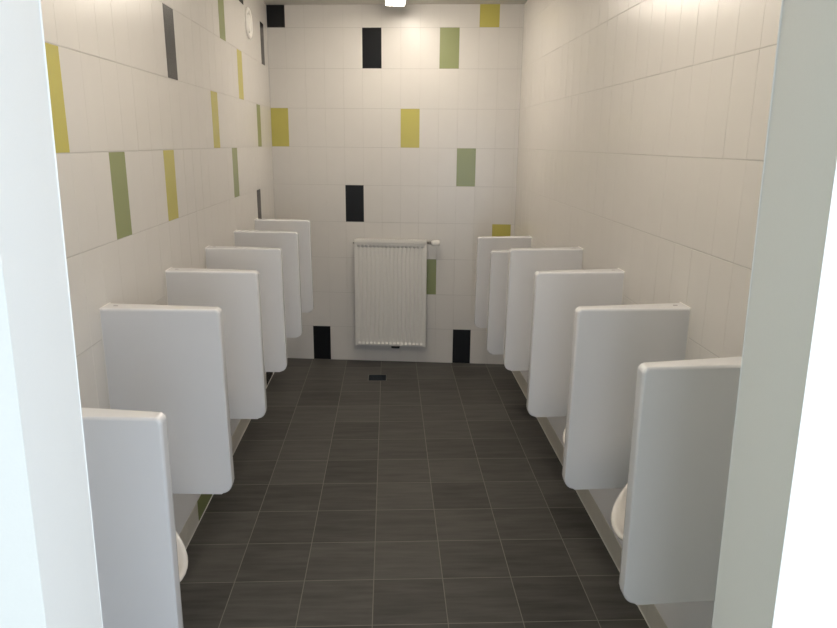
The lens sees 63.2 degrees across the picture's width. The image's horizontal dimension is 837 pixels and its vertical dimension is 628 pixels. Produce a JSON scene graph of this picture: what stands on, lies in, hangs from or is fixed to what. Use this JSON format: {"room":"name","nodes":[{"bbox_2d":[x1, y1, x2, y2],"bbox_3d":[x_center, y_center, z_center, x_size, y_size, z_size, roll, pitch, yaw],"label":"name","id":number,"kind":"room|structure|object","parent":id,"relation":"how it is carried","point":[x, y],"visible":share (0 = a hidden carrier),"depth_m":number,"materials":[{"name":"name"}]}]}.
{"room":"public restroom","nodes":[
{"label":"public restroom","id":0,"kind":"room"},
{"bbox_2d":[41,0,274,408],"bbox_3d":[-1.128,-0.712,3.225,0.080,2.265,4.783,0,14,-2],"label":"wall","id":1,"kind":"structure","parent":0,"point":[161,110],"depth_m":2.69,"materials":[{"name":"tile"}]},
{"bbox_2d":[81,407,183,627],"bbox_3d":[-0.831,0.565,1.777,0.394,0.676,0.094,1,14,-3],"label":"divider","id":2,"kind":"object","parent":1,"relation":"attached to","point":[128,457],"visible":0.39,"depth_m":1.73,"materials":[{"name":"white ceramic"}]},
{"bbox_2d":[99,302,234,493],"bbox_3d":[-0.854,0.299,2.359,0.394,0.676,0.094,0,14,-2],"label":"divider","id":3,"kind":"object","parent":1,"relation":"attached to","point":[170,360],"visible":0.88,"depth_m":2.29,"materials":[{"name":"white ceramic"}]},
{"bbox_2d":[176,532,187,581],"bbox_3d":[-0.895,0.763,2.145,0.307,0.530,0.334,0,14,-2],"label":"urinal","id":4,"kind":"object","parent":1,"relation":"attached to","point":[181,550],"visible":0.06,"depth_m":2.23,"materials":[{"name":"white ceramic"}]},
{"bbox_2d":[165,267,266,418],"bbox_3d":[-0.883,0.134,3.013,0.394,0.676,0.094,0,14,-2],"label":"divider","id":5,"kind":"object","parent":1,"relation":"attached to","point":[237,294],"visible":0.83,"depth_m":2.94,"materials":[{"name":"white ceramic"}]},
{"bbox_2d":[173,372,265,533],"bbox_3d":[-1.141,0.622,3.561,0.080,0.485,4.783,0,14,-2],"label":"trim","id":6,"kind":"structure","parent":1,"relation":"attached to","point":[184,504],"depth_m":3.15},
{"bbox_2d":[179,372,273,548],"bbox_3d":[-1.111,0.913,3.633,0.025,0.115,4.779,0,14,-2],"label":"baseboard","id":7,"kind":"structure","parent":1,"relation":"attached to","point":[186,534],"depth_m":3.43,"materials":[{"name":"tile"}]},
{"bbox_2d":[205,245,287,371],"bbox_3d":[-0.910,-0.024,3.639,0.394,0.676,0.094,0,14,-2],"label":"divider","id":8,"kind":"object","parent":1,"relation":"attached to","point":[268,262],"visible":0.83,"depth_m":3.57,"materials":[{"name":"white ceramic"}]},
{"bbox_2d":[245,7,252,38],"bbox_3d":[-1.141,-1.958,4.582,0.015,0.200,0.200,0,14,-2],"label":"air vent","id":9,"kind":"object","parent":1,"relation":"in","point":[248,17],"visible":1,"depth_m":4.56,"materials":[{"name":"white plastic"}]},
{"bbox_2d":[234,230,302,337],"bbox_3d":[-0.938,-0.187,4.287,0.394,0.676,0.094,0,14,-2],"label":"divider","id":10,"kind":"object","parent":1,"relation":"attached to","point":[288,241],"visible":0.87,"depth_m":4.21,"materials":[{"name":"white ceramic"}]},
{"bbox_2d":[254,218,313,312],"bbox_3d":[-0.966,-0.348,4.927,0.394,0.676,0.094,0,14,-2],"label":"divider","id":11,"kind":"object","parent":1,"relation":"attached to","point":[303,227],"visible":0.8,"depth_m":4.85,"materials":[{"name":"white ceramic"}]},
{"bbox_2d":[266,4,523,363],"bbox_3d":[-0.200,-0.989,5.595,1.983,2.865,0.080,1,14,4],"label":"wall","id":12,"kind":"structure","parent":0,"point":[388,122],"depth_m":5.46,"materials":[{"name":"tile"}]},
{"bbox_2d":[353,238,439,347],"bbox_3d":[-0.185,-0.163,5.709,0.721,0.934,0.101,1,14,4],"label":"radiator","id":13,"kind":"object","parent":12,"relation":"attached to","point":[391,274],"visible":1,"depth_m":5.67,"materials":[{"name":"white metal"}]},
{"bbox_2d":[354,238,426,243],"bbox_3d":[-0.228,-0.600,5.592,0.591,0.028,0.063,1,14,4],"label":"grille","id":14,"kind":"object","parent":13,"relation":"attached to","point":[357,240],"depth_m":5.57,"materials":[{"name":"white metal"}]},
{"bbox_2d":[262,0,527,4],"bbox_3d":[-0.093,-1.863,2.992,2.171,0.100,5.144,0,14,-2],"label":"ceiling","id":15,"kind":"structure","parent":0,"point":[267,2],"depth_m":5.13,"materials":[{"name":"paint"}]},
{"bbox_2d":[386,0,404,5],"bbox_3d":[-0.143,-2.123,4.362,0.144,0.064,1.200,0,14,-2],"label":"ceiling lamp","id":16,"kind":"object","parent":15,"relation":"attached to","point":[388,2],"visible":1,"depth_m":4.85,"materials":[{"name":"white plastic"}]},
{"bbox_2d":[180,358,648,627],"bbox_3d":[-0.120,1.005,3.703,2.171,0.080,5.164,0,14,-2],"label":"floor","id":17,"kind":"structure","parent":0,"point":[430,494],"depth_m":3.44,"materials":[{"name":"grey tile"}]},
{"bbox_2d":[368,374,386,380],"bbox_3d":[-0.331,0.515,5.487,0.152,0.005,0.152,0,14,-2],"label":"floor drain","id":18,"kind":"object","parent":17,"relation":"in","point":[378,377],"visible":1,"depth_m":5.49,"materials":[{"name":"silver metal"}]},
{"bbox_2d":[0,0,836,627],"bbox_3d":[0.113,0.133,0.936,4.400,2.965,0.170,0,14,-2],"label":"door frame","id":19,"kind":"structure","parent":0,"point":[777,568],"depth_m":0.89,"materials":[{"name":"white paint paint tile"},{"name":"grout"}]},
{"bbox_2d":[514,0,781,359],"bbox_3d":[0.925,-0.689,3.210,0.080,2.265,4.568,0,14,-2],"label":"wall","id":20,"kind":"structure","parent":0,"point":[643,124],"depth_m":2.63,"materials":[{"name":"tile"}]},
{"bbox_2d":[486,250,508,354],"bbox_3d":[0.641,-0.076,4.369,0.394,0.676,0.094,0,14,-2],"label":"divider","id":21,"kind":"object","parent":20,"relation":"attached to","point":[498,275],"visible":0.37,"depth_m":4.32,"materials":[{"name":"white ceramic"}]},
{"bbox_2d":[474,235,531,327],"bbox_3d":[0.614,-0.234,4.998,0.394,0.676,0.094,0,14,-2],"label":"divider","id":22,"kind":"object","parent":20,"relation":"attached to","point":[485,245],"visible":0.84,"depth_m":4.92,"materials":[{"name":"white ceramic"}]},
{"bbox_2d":[503,246,582,370],"bbox_3d":[0.670,-0.026,3.707,0.394,0.676,0.094,0,14,-2],"label":"divider","id":23,"kind":"object","parent":20,"relation":"attached to","point":[523,263],"visible":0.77,"depth_m":3.63,"materials":[{"name":"white ceramic"}]},
{"bbox_2d":[562,427,565,443],"bbox_3d":[0.759,0.479,2.822,0.307,0.530,0.334,0,14,-2],"label":"urinal","id":24,"kind":"object","parent":20,"relation":"attached to","point":[563,437],"visible":0.02,"depth_m":2.88,"materials":[{"name":"white ceramic"}]},
{"bbox_2d":[526,268,624,416],"bbox_3d":[0.697,0.133,3.077,0.394,0.676,0.094,0,14,-2],"label":"divider","id":25,"kind":"object","parent":20,"relation":"attached to","point":[557,294],"visible":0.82,"depth_m":3.00,"materials":[{"name":"white ceramic"}]},
{"bbox_2d":[512,371,667,627],"bbox_3d":[0.878,0.936,3.617,0.025,0.115,4.567,0,14,-2],"label":"baseboard","id":26,"kind":"structure","parent":20,"relation":"attached to","point":[650,613],"depth_m":3.33,"materials":[{"name":"tile"}]},
{"bbox_2d":[521,370,714,627],"bbox_3d":[0.913,0.645,3.546,0.080,0.485,4.568,0,14,-2],"label":"trim","id":27,"kind":"structure","parent":20,"relation":"attached to","point":[684,614],"depth_m":2.50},
{"bbox_2d":[611,483,627,540],"bbox_3d":[0.787,0.638,2.192,0.307,0.530,0.334,0,14,-2],"label":"urinal","id":28,"kind":"object","parent":20,"relation":"attached to","point":[618,511],"visible":0.06,"depth_m":2.27,"materials":[{"name":"white ceramic"}]},
{"bbox_2d":[562,302,690,489],"bbox_3d":[0.725,0.296,2.428,0.394,0.676,0.094,0,14,-2],"label":"divider","id":29,"kind":"object","parent":20,"relation":"attached to","point":[610,342],"visible":0.8,"depth_m":2.36,"materials":[{"name":"white ceramic"}]},
{"bbox_2d":[619,356,741,604],"bbox_3d":[0.754,0.450,1.831,0.394,0.690,0.094,-1,14,-2],"label":"divider","id":30,"kind":"object","parent":20,"relation":"attached to","point":[685,410],"visible":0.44,"depth_m":1.78,"materials":[{"name":"white ceramic"}]}
]}

